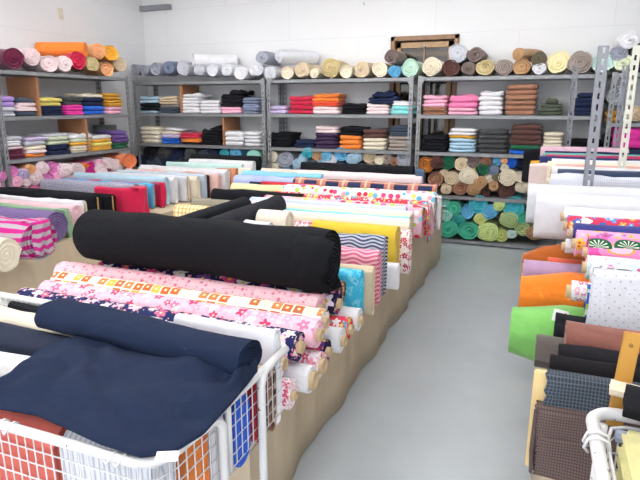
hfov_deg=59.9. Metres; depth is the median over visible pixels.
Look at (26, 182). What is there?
roll
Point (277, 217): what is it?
bolt
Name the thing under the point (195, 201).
bolt
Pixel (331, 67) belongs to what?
roll
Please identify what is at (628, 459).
folded fabric
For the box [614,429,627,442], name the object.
roll
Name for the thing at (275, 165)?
roll
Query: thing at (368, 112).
folded fabric
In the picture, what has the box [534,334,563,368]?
bolt
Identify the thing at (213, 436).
bolt
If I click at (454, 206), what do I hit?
roll
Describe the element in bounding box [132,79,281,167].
steel shelf
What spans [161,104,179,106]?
folded fabric
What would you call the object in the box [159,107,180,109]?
folded fabric
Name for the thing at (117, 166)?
roll
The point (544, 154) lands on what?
bolt
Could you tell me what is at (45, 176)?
roll
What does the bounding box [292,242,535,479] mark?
floor
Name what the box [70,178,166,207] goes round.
bolt
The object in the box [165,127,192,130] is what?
folded fabric
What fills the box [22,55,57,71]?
roll
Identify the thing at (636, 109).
roll
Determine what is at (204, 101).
folded fabric
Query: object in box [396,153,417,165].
roll
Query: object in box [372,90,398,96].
folded fabric
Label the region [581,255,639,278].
roll
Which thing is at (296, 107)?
folded fabric
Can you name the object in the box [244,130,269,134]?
folded fabric
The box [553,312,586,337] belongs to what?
bolt
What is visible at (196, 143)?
folded fabric
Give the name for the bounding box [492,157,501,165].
roll
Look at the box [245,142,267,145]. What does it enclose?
folded fabric
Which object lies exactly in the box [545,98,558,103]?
folded fabric
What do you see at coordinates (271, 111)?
folded fabric
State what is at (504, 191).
roll
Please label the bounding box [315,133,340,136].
folded fabric
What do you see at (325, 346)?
roll
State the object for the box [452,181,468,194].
roll
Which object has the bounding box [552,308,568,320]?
price tag
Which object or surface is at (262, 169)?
bolt
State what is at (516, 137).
folded fabric
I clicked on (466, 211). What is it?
roll
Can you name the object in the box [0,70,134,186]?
steel shelf
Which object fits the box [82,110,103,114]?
folded fabric
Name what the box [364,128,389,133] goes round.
folded fabric
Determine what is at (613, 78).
steel shelf
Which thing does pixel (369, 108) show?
folded fabric
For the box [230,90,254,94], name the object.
folded fabric
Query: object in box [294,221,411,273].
bolt
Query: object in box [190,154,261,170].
bolt
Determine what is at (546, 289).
bolt
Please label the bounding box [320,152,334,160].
roll
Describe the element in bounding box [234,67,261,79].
roll
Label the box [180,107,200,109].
folded fabric
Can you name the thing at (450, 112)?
folded fabric
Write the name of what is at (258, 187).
bolt
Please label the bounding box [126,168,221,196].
bolt
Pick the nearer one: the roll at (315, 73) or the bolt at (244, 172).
the bolt at (244, 172)
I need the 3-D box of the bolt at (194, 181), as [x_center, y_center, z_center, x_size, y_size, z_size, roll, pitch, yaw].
[-1.797,-0.583,5.973,1.155,0.257,0.092,5,15,21]
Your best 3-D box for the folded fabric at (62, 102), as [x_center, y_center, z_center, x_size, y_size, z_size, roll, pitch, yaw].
[-2.814,-1.503,6.072,0.337,0.054,0.262,5,15,19]
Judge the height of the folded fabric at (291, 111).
0.056 m
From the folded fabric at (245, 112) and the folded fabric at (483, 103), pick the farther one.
the folded fabric at (245, 112)
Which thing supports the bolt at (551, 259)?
on the table cover at (533, 477)
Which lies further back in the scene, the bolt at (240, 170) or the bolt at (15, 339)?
the bolt at (240, 170)
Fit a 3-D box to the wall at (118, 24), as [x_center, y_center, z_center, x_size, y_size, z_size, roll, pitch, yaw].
[-3.901,-1.030,4.329,0.120,2.950,7.820,5,15,21]
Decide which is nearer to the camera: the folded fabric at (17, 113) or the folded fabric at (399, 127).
the folded fabric at (17, 113)
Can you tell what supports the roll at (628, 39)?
on the roll at (618, 52)
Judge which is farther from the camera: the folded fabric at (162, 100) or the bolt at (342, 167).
the folded fabric at (162, 100)
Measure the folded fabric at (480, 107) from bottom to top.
0.060 m
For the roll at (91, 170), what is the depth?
6.23 m
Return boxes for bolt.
[0,188,101,210]
[0,194,86,213]
[0,198,81,226]
[0,202,72,237]
[0,292,162,319]
[0,305,71,336]
[0,322,70,355]
[0,351,29,376]
[0,410,66,479]
[7,301,38,312]
[31,188,115,210]
[40,179,139,192]
[61,178,155,207]
[61,429,175,479]
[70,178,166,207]
[73,172,169,204]
[94,186,149,212]
[97,171,189,201]
[116,170,206,198]
[121,172,200,199]
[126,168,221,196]
[138,165,229,188]
[139,175,178,203]
[166,161,242,168]
[173,204,209,216]
[173,313,280,424]
[176,434,209,479]
[189,159,255,169]
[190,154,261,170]
[190,197,229,206]
[206,175,209,197]
[206,427,219,479]
[211,188,303,199]
[217,168,237,186]
[223,394,250,467]
[230,183,282,190]
[233,175,294,183]
[238,168,252,174]
[241,170,322,178]
[244,219,272,224]
[245,382,265,442]
[249,197,407,210]
[251,201,413,244]
[251,202,411,229]
[256,209,293,225]
[258,364,275,430]
[261,168,326,172]
[261,181,318,184]
[264,195,430,242]
[273,191,433,236]
[282,184,441,229]
[283,210,410,221]
[286,208,409,218]
[293,177,437,193]
[293,213,410,229]
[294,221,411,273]
[298,170,422,182]
[300,162,414,174]
[311,219,399,262]
[327,171,414,175]
[338,233,387,295]
[338,268,363,312]
[340,263,375,314]
[341,246,381,304]
[386,262,399,289]
[415,169,424,182]
[435,194,437,227]
[508,305,583,360]
[518,272,590,307]
[520,244,584,282]
[520,259,584,284]
[521,149,540,181]
[525,183,639,222]
[525,368,639,479]
[527,163,547,194]
[533,193,639,239]
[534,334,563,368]
[539,156,639,162]
[540,146,628,155]
[543,153,639,155]
[545,151,639,154]
[546,154,639,158]
[546,161,639,177]
[547,257,584,263]
[549,354,639,382]
[550,166,639,176]
[550,173,639,188]
[552,158,639,163]
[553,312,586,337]
[556,164,639,168]
[557,169,639,176]
[558,344,639,366]
[563,320,639,353]
[583,283,590,316]
[586,268,639,330]
[592,267,639,272]
[609,379,639,397]
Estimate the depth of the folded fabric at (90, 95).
6.21 m
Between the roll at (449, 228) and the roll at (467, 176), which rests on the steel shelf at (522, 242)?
the roll at (449, 228)
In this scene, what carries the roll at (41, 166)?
on the roll at (45, 176)
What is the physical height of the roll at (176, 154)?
0.190 m
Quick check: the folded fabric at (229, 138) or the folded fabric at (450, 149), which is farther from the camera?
the folded fabric at (229, 138)
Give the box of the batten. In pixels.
[606,331,639,425]
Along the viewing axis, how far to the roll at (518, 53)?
5.54 m
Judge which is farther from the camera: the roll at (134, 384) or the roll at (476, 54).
the roll at (476, 54)
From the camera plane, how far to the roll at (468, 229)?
6.08 m
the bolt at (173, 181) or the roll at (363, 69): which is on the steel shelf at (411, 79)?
the roll at (363, 69)
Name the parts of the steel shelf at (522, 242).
post, post, post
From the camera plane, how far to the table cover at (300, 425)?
2.74 m
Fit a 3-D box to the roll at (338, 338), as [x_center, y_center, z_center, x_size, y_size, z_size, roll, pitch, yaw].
[-0.461,0.352,2.454,1.216,0.104,0.107,5,15,21]
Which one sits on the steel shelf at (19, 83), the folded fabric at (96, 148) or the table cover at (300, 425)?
the folded fabric at (96, 148)
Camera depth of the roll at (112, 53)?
6.44 m
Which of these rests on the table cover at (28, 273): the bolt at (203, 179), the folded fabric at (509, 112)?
the bolt at (203, 179)
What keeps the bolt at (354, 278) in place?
on the table cover at (300, 425)
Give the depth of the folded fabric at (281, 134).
6.72 m
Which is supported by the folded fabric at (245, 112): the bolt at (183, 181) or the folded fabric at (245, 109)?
the folded fabric at (245, 109)
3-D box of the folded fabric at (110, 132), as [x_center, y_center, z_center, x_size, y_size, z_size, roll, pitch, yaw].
[-2.552,-1.320,6.784,0.322,0.057,0.268,5,15,21]
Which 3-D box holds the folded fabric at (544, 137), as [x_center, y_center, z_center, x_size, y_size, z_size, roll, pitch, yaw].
[2.417,-1.074,5.756,0.193,0.053,0.364,5,15,21]
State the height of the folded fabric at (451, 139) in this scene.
0.044 m
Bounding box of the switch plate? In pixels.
[58,8,63,19]
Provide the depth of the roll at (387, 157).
6.26 m
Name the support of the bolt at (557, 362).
on the table cover at (533, 477)
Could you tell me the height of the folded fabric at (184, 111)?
0.045 m
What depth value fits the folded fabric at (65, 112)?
6.01 m
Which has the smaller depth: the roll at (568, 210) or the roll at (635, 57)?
the roll at (568, 210)
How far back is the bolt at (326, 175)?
5.14 m
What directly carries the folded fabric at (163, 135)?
on the folded fabric at (164, 140)
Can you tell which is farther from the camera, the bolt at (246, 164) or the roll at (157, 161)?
the roll at (157, 161)
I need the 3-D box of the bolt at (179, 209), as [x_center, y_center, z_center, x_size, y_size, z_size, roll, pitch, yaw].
[-0.981,-0.161,4.298,0.284,0.225,0.118,5,15,21]
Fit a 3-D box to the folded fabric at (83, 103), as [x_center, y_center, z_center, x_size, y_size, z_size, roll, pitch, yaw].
[-2.711,-1.565,6.363,0.362,0.055,0.309,5,15,20]
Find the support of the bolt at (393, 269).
on the table cover at (300, 425)
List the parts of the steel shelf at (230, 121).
post, post, post, post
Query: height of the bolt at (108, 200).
0.208 m
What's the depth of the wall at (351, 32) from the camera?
6.55 m
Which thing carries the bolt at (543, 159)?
on the rack
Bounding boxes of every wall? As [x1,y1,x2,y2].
[0,0,150,168]
[142,0,639,236]
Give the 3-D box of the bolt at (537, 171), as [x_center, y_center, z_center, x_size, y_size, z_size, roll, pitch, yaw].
[1.824,-0.435,4.074,0.553,0.267,0.086,5,15,21]
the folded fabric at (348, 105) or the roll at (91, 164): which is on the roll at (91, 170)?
the roll at (91, 164)
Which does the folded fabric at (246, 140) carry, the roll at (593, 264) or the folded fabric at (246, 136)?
the folded fabric at (246, 136)
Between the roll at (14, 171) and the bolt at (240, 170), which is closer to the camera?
the roll at (14, 171)
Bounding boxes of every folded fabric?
[0,101,13,106]
[0,107,15,110]
[0,145,22,149]
[0,148,23,153]
[1,96,13,100]
[1,111,14,116]
[1,135,21,140]
[1,141,20,146]
[1,153,24,159]
[12,97,33,101]
[12,106,36,110]
[12,111,36,115]
[12,136,48,140]
[14,102,35,105]
[20,140,45,145]
[23,145,45,150]
[23,149,46,153]
[24,132,66,136]
[25,153,44,157]
[40,97,61,101]
[40,102,60,105]
[41,106,62,110]
[41,111,62,115]
[43,136,67,140]
[43,140,68,144]
[45,144,68,149]
[45,149,70,154]
[53,96,82,100]
[59,101,81,104]
[59,132,92,138]
[60,105,82,109]
[62,110,84,114]
[65,93,102,97]
[67,138,90,142]
[67,142,90,145]
[68,145,90,148]
[69,147,90,152]
[80,97,103,101]
[81,102,102,105]
[82,106,104,109]
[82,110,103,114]
[89,138,110,141]
[89,141,111,146]
[90,134,110,139]
[90,145,111,150]
[92,93,120,96]
[92,125,116,133]
[95,130,126,134]
[101,97,120,99]
[102,100,121,102]
[102,103,122,105]
[103,106,121,109]
[103,110,121,113]
[110,134,127,138]
[111,138,128,142]
[111,142,127,148]
[140,96,160,99]
[140,100,160,102]
[140,103,161,106]
[140,107,159,109]
[140,110,160,112]
[140,130,165,134]
[141,125,170,130]
[141,135,162,138]
[142,139,161,142]
[158,96,179,98]
[159,102,179,103]
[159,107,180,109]
[160,99,179,101]
[160,110,180,112]
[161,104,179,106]
[161,138,181,143]
[162,131,189,134]
[162,134,180,137]
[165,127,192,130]
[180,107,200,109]
[180,132,203,137]
[181,138,201,141]
[182,142,203,144]
[183,93,212,96]
[183,97,208,99]
[183,100,202,103]
[183,104,200,106]
[183,110,201,112]
[200,100,221,103]
[200,103,220,106]
[200,107,220,109]
[201,110,222,112]
[201,135,222,139]
[202,128,222,134]
[202,140,222,144]
[210,125,221,130]
[220,107,243,109]
[221,94,250,106]
[221,110,242,112]
[225,130,245,135]
[225,136,244,140]
[226,141,247,145]
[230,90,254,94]
[242,100,266,102]
[242,105,263,107]
[243,97,266,100]
[243,103,263,105]
[243,108,263,110]
[243,111,263,113]
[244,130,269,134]
[244,135,269,138]
[245,138,267,142]
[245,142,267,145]
[270,105,289,109]
[270,110,289,113]
[271,131,301,136]
[271,136,300,139]
[271,139,299,143]
[271,143,295,146]
[289,95,314,100]
[289,101,312,104]
[289,109,313,113]
[290,105,314,109]
[294,143,316,147]
[296,139,317,143]
[312,98,344,101]
[312,101,344,105]
[313,106,343,109]
[313,110,342,113]
[314,93,346,97]
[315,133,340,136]
[315,137,340,140]
[315,140,339,144]
[316,126,342,129]
[316,130,341,132]
[316,144,340,148]
[339,144,364,148]
[340,126,370,131]
[340,132,364,134]
[340,135,363,139]
[340,139,364,144]
[342,103,367,108]
[342,109,366,113]
[363,133,390,137]
[363,138,388,141]
[363,141,389,145]
[363,145,390,149]
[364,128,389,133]
[366,107,391,110]
[366,111,390,113]
[367,103,392,106]
[368,96,403,103]
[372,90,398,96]
[388,135,415,139]
[388,146,414,150]
[389,125,415,130]
[389,130,415,135]
[389,139,415,142]
[389,142,414,146]
[390,110,418,114]
[391,106,416,109]
[392,100,419,105]
[422,103,448,106]
[422,107,448,110]
[422,110,448,114]
[422,133,449,139]
[422,145,449,151]
[423,95,449,98]
[423,99,448,102]
[423,139,449,145]
[448,102,479,107]
[448,107,477,110]
[448,111,478,114]
[449,131,477,135]
[449,135,477,138]
[449,138,477,141]
[449,141,477,145]
[449,145,476,148]
[449,147,477,152]
[450,94,480,101]
[450,127,479,131]
[478,96,503,100]
[478,105,504,109]
[478,143,507,148]
[479,101,503,105]
[479,110,503,114]
[479,134,508,138]
[479,139,508,143]
[479,148,508,153]
[480,91,504,95]
[481,129,508,134]
[504,105,536,109]
[505,90,537,94]
[505,94,537,99]
[505,100,536,104]
[505,110,535,114]
[507,83,538,89]
[509,149,523,153]
[510,139,541,144]
[510,145,540,149]
[511,129,541,134]
[511,134,541,139]
[512,123,542,129]
[538,107,561,111]
[539,111,562,115]
[540,103,562,107]
[542,142,562,146]
[543,136,562,139]
[543,139,563,143]
[544,131,562,135]
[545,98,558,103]
[567,138,601,145]
[570,107,597,115]
[570,145,600,146]
[572,97,598,106]
[577,92,598,97]
[601,133,611,147]
[603,108,616,116]
[603,117,615,122]
[610,127,639,147]
[615,430,639,479]
[628,148,639,153]
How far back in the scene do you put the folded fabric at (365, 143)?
6.28 m
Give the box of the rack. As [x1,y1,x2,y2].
[554,45,639,244]
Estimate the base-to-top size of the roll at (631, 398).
0.108 m
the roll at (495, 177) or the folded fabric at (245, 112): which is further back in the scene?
the folded fabric at (245, 112)
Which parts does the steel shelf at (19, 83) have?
post, post, post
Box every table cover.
[0,197,210,293]
[229,205,442,479]
[530,367,553,479]
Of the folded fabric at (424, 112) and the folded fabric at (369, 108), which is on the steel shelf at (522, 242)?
the folded fabric at (424, 112)
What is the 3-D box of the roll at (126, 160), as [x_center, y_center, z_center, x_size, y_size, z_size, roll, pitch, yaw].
[-2.431,-0.973,6.755,0.419,0.176,0.210,11,17,37]
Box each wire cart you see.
[0,293,288,479]
[582,407,639,479]
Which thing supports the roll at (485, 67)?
on the steel shelf at (522, 242)
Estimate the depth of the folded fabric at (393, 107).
6.08 m
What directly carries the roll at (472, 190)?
on the steel shelf at (522, 242)
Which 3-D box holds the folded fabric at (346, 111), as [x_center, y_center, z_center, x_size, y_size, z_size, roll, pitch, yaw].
[0.436,-1.503,6.449,0.298,0.078,0.383,6,15,22]
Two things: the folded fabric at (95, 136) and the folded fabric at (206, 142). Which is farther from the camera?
the folded fabric at (206, 142)
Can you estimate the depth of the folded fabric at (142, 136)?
7.38 m
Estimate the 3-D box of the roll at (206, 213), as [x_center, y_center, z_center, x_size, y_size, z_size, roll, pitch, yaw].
[-0.743,-0.133,3.449,0.113,0.110,1.153,5,15,21]
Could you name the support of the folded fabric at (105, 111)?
on the steel shelf at (19, 83)
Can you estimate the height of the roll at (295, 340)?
0.109 m
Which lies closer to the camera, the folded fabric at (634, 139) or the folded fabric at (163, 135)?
the folded fabric at (634, 139)
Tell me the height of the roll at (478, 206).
0.204 m
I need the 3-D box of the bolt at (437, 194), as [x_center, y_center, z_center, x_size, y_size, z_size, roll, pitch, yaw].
[0.392,-0.287,4.717,1.202,0.282,0.056,5,15,21]
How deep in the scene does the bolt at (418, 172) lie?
5.33 m
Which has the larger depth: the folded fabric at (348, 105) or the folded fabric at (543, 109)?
the folded fabric at (348, 105)
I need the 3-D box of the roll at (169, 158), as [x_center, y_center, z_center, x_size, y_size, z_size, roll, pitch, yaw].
[-1.948,-1.062,7.566,0.201,0.200,0.470,5,15,21]
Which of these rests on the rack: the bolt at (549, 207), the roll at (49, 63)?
the bolt at (549, 207)
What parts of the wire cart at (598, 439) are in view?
leg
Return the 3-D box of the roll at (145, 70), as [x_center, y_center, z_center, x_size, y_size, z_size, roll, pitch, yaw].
[-2.189,-2.232,7.328,0.134,0.133,0.470,5,15,21]
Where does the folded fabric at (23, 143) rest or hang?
on the folded fabric at (33, 147)
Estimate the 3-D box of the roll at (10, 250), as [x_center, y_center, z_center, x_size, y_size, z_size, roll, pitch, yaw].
[-2.152,0.061,3.436,0.603,0.206,0.218,5,15,21]
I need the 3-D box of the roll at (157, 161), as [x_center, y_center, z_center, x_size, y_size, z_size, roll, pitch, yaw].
[-2.157,-1.083,7.607,0.233,0.200,0.420,5,15,21]
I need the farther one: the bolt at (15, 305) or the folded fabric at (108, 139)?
the folded fabric at (108, 139)
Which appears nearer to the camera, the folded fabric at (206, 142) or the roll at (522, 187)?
the roll at (522, 187)
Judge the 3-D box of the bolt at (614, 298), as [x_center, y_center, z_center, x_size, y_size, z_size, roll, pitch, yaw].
[1.373,0.252,1.694,1.008,0.238,0.081,5,15,21]
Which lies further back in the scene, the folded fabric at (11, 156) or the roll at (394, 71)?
the roll at (394, 71)
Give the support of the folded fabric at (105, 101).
on the folded fabric at (104, 104)
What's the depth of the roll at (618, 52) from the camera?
5.21 m
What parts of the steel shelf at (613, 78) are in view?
post, post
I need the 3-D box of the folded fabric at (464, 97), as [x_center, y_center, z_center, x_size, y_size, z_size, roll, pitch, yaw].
[1.568,-1.525,5.955,0.314,0.086,0.335,6,15,22]
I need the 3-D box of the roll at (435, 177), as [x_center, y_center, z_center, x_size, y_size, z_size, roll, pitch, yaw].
[1.341,-0.712,6.269,0.175,0.165,0.412,5,15,21]
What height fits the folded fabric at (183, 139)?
0.064 m
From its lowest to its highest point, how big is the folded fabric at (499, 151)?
0.063 m
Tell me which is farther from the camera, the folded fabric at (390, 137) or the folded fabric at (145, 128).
the folded fabric at (145, 128)
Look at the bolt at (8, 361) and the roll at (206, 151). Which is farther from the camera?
the roll at (206, 151)
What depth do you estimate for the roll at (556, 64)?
5.42 m
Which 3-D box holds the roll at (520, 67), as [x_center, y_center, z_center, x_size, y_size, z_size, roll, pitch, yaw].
[2.092,-1.780,5.729,0.175,0.157,0.410,5,15,21]
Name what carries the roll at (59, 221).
on the table cover at (28, 273)
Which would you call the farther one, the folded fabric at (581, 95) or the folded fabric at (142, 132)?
the folded fabric at (142, 132)
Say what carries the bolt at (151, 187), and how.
on the table cover at (28, 273)
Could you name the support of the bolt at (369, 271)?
on the table cover at (300, 425)
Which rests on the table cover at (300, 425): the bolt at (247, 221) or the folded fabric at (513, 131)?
the bolt at (247, 221)
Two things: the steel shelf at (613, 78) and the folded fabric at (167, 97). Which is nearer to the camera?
the steel shelf at (613, 78)
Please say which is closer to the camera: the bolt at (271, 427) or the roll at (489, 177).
the bolt at (271, 427)
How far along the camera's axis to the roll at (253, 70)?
6.61 m
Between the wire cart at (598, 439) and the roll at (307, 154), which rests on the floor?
the wire cart at (598, 439)
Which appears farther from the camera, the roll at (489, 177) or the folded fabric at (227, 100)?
the folded fabric at (227, 100)
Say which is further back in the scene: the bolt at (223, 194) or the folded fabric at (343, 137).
the folded fabric at (343, 137)
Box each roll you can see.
[0,48,24,69]
[0,171,6,182]
[0,187,101,198]
[0,206,67,240]
[0,216,56,259]
[0,237,21,271]
[0,298,261,457]
[1,164,17,176]
[6,176,22,186]
[8,163,35,173]
[16,168,28,178]
[16,287,305,361]
[18,48,40,66]
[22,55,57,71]
[22,179,30,186]
[23,184,39,188]
[24,161,49,173]
[27,171,42,184]
[35,42,87,56]
[38,280,323,347]
[42,160,60,173]
[42,173,53,178]
[46,56,72,72]
[50,271,329,332]
[52,174,62,178]
[53,161,72,176]
[53,261,325,308]
[57,161,84,175]
[61,51,85,69]
[65,161,88,168]
[70,160,94,168]
[71,57,98,71]
[72,209,341,292]
[77,157,103,164]
[83,62,113,75]
[85,156,114,168]
[85,167,94,172]
[87,43,105,58]
[94,163,107,172]
[97,45,118,61]
[97,261,342,314]
[98,57,126,71]
[104,152,136,167]
[110,159,123,171]
[131,64,157,75]
[135,155,146,166]
[140,65,165,75]
[144,146,159,159]
[146,155,162,165]
[150,62,177,76]
[157,147,184,159]
[162,156,173,165]
[163,61,185,75]
[171,148,187,161]
[177,60,203,76]
[179,197,251,218]
[185,148,210,159]
[192,53,237,65]
[194,64,219,76]
[198,148,217,153]
[207,63,231,76]
[208,149,221,153]
[209,195,285,221]
[219,149,229,154]
[222,64,246,76]
[230,149,249,154]
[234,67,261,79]
[247,150,271,160]
[249,65,264,76]
[252,64,269,75]
[256,51,280,65]
[264,66,287,79]
[267,162,281,168]
[271,150,285,161]
[275,49,318,64]
[277,151,301,166]
[281,66,304,78]
[281,354,287,373]
[282,361,318,393]
[282,377,297,409]
[288,349,327,377]
[292,158,303,167]
[295,62,320,78]
[298,154,312,161]
[302,147,312,157]
[305,339,332,360]
[309,68,329,78]
[312,152,321,160]
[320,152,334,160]
[322,58,348,78]
[323,326,347,353]
[326,154,345,162]
[329,306,363,330]
[329,315,353,338]
[334,147,349,160]
[335,281,345,299]
[340,65,357,77]
[345,153,363,163]
[353,153,362,161]
[354,61,375,77]
[363,153,380,162]
[372,62,392,77]
[374,154,383,164]
[383,154,397,164]
[384,49,406,65]
[388,66,406,77]
[390,156,398,165]
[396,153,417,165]
[401,58,423,77]
[419,155,434,171]
[422,57,444,76]
[428,168,444,185]
[429,156,443,168]
[440,167,453,176]
[441,156,458,169]
[441,182,451,193]
[441,199,451,206]
[442,60,462,76]
[442,207,453,220]
[442,217,458,237]
[444,168,459,184]
[446,199,465,214]
[449,44,468,64]
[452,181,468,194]
[452,212,466,225]
[454,156,468,170]
[457,215,479,238]
[458,167,479,183]
[461,62,478,75]
[461,200,474,218]
[466,47,487,63]
[467,157,481,167]
[467,183,481,195]
[469,194,488,212]
[473,174,487,188]
[473,213,487,224]
[476,60,495,75]
[477,217,499,240]
[478,163,491,174]
[480,183,490,196]
[481,157,493,165]
[482,201,498,218]
[484,173,493,182]
[487,163,500,174]
[489,181,500,190]
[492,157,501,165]
[492,170,501,181]
[493,201,504,210]
[494,59,513,75]
[496,224,507,241]
[497,182,515,197]
[498,167,517,185]
[499,211,517,227]
[500,164,508,171]
[501,158,507,163]
[503,191,524,215]
[506,158,517,167]
[507,228,516,237]
[512,48,541,61]
[513,58,531,74]
[514,222,530,235]
[515,158,522,168]
[515,169,521,182]
[515,181,527,192]
[515,206,526,222]
[526,223,539,239]
[531,51,547,65]
[532,63,546,74]
[546,51,569,74]
[560,206,639,221]
[561,239,573,253]
[563,215,639,235]
[565,280,589,301]
[567,51,592,73]
[568,223,639,237]
[571,230,639,256]
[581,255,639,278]
[582,236,639,261]
[589,54,614,73]
[590,262,639,281]
[604,86,626,104]
[609,46,628,60]
[609,55,631,72]
[613,31,639,49]
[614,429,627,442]
[622,384,639,420]
[624,106,639,121]
[628,43,639,57]
[629,57,639,72]
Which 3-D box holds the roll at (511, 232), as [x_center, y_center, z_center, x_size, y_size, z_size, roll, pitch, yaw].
[2.129,-0.107,6.138,0.113,0.098,0.462,5,15,21]
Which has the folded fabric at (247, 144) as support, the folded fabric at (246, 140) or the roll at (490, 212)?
the folded fabric at (246, 140)
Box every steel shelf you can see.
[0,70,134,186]
[0,151,4,186]
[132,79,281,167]
[267,76,421,168]
[415,72,606,249]
[600,72,639,147]
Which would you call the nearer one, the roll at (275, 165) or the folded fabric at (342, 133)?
the folded fabric at (342, 133)
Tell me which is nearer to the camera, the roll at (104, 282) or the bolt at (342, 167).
the roll at (104, 282)
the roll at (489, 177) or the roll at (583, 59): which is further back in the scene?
the roll at (489, 177)
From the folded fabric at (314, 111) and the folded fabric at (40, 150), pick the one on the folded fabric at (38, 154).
the folded fabric at (40, 150)
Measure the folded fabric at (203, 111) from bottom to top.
0.050 m
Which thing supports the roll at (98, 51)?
on the roll at (91, 64)
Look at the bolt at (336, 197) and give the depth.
4.30 m
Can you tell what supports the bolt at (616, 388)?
in the wire cart at (598, 439)
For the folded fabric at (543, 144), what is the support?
on the folded fabric
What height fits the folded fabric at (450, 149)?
0.054 m
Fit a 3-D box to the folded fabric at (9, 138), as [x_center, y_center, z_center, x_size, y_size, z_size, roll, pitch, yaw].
[-3.114,-1.000,5.410,0.356,0.050,0.237,5,15,20]
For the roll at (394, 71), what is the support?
on the steel shelf at (411, 79)
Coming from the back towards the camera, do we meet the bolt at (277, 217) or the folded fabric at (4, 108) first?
the folded fabric at (4, 108)
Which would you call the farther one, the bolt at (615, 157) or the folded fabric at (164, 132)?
the folded fabric at (164, 132)
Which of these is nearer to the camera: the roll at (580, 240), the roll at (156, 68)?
the roll at (580, 240)
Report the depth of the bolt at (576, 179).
3.30 m
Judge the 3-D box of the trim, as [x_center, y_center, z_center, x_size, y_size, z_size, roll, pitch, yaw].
[-2.201,-3.103,7.420,0.479,0.065,0.068,5,15,21]
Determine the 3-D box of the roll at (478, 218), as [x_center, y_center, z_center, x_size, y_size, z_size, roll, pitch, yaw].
[1.816,-0.275,6.205,0.166,0.138,0.463,5,15,21]
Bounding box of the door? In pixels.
[388,34,459,207]
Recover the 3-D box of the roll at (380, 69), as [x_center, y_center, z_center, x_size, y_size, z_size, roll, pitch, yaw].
[0.728,-1.911,6.265,0.193,0.173,0.422,5,15,21]
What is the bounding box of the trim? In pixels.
[139,4,171,11]
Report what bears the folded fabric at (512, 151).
on the steel shelf at (522, 242)
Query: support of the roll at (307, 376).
on the table cover at (300, 425)
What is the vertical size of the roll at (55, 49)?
0.160 m
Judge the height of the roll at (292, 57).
0.170 m
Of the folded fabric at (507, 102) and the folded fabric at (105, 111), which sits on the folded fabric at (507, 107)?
the folded fabric at (507, 102)
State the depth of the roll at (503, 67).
5.61 m
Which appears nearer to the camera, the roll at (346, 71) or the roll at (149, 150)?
the roll at (346, 71)
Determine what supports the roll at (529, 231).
in the steel shelf at (522, 242)
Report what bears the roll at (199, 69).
on the steel shelf at (230, 121)
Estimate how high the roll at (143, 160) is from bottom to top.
0.198 m
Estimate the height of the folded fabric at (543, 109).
0.048 m
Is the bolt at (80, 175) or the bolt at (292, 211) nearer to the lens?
the bolt at (292, 211)
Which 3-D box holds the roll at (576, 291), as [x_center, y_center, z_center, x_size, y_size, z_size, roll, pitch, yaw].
[1.060,0.199,1.999,0.318,0.075,0.081,5,15,21]
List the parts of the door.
glass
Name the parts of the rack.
post, post, post, post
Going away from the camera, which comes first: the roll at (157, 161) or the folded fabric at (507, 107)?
the folded fabric at (507, 107)
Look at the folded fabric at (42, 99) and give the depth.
5.71 m
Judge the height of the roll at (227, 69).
0.151 m
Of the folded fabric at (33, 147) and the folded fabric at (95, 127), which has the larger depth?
the folded fabric at (95, 127)
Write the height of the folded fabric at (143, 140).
0.059 m
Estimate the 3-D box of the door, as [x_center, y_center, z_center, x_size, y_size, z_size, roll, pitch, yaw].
[1.207,-1.227,6.596,0.775,2.260,0.170,5,15,21]
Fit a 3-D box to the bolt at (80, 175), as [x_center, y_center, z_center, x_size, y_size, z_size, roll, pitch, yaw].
[-2.057,-0.538,5.726,1.154,0.286,0.094,5,15,21]
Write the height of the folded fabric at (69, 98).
0.052 m
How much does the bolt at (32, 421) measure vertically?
0.230 m
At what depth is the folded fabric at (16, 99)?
5.43 m
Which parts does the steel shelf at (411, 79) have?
post, post, post, post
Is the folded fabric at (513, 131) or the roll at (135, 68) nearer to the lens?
the folded fabric at (513, 131)
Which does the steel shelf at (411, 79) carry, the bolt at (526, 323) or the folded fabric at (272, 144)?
the folded fabric at (272, 144)
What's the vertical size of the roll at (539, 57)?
0.139 m
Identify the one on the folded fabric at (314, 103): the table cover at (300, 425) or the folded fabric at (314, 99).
the folded fabric at (314, 99)
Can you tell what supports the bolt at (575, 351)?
on the table cover at (533, 477)
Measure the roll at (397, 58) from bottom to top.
0.160 m
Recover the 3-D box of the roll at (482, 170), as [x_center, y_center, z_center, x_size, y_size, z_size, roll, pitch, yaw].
[1.804,-0.799,6.056,0.135,0.132,0.419,5,15,21]
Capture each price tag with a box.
[154,451,178,462]
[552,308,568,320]
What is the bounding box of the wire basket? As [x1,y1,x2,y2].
[604,426,639,479]
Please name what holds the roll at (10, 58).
on the steel shelf at (19, 83)
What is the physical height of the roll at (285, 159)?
0.197 m
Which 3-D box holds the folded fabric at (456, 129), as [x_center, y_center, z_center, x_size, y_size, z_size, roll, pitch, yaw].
[1.579,-1.207,6.041,0.289,0.046,0.358,5,15,21]
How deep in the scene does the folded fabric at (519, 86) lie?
5.61 m
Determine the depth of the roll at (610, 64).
5.30 m
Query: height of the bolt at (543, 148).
0.321 m
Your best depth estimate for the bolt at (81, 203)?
4.56 m
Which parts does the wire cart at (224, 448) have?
leg, leg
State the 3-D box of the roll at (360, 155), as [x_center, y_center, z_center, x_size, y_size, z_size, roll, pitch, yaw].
[0.500,-1.000,6.565,0.131,0.119,0.470,5,15,21]
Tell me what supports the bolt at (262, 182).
on the table cover
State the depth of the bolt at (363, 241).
2.87 m
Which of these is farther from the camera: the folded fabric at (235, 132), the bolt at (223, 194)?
the folded fabric at (235, 132)
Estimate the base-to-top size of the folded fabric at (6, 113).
0.061 m
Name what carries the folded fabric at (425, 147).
on the steel shelf at (522, 242)
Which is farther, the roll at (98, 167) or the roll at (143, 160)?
the roll at (143, 160)
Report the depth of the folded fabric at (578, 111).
5.43 m

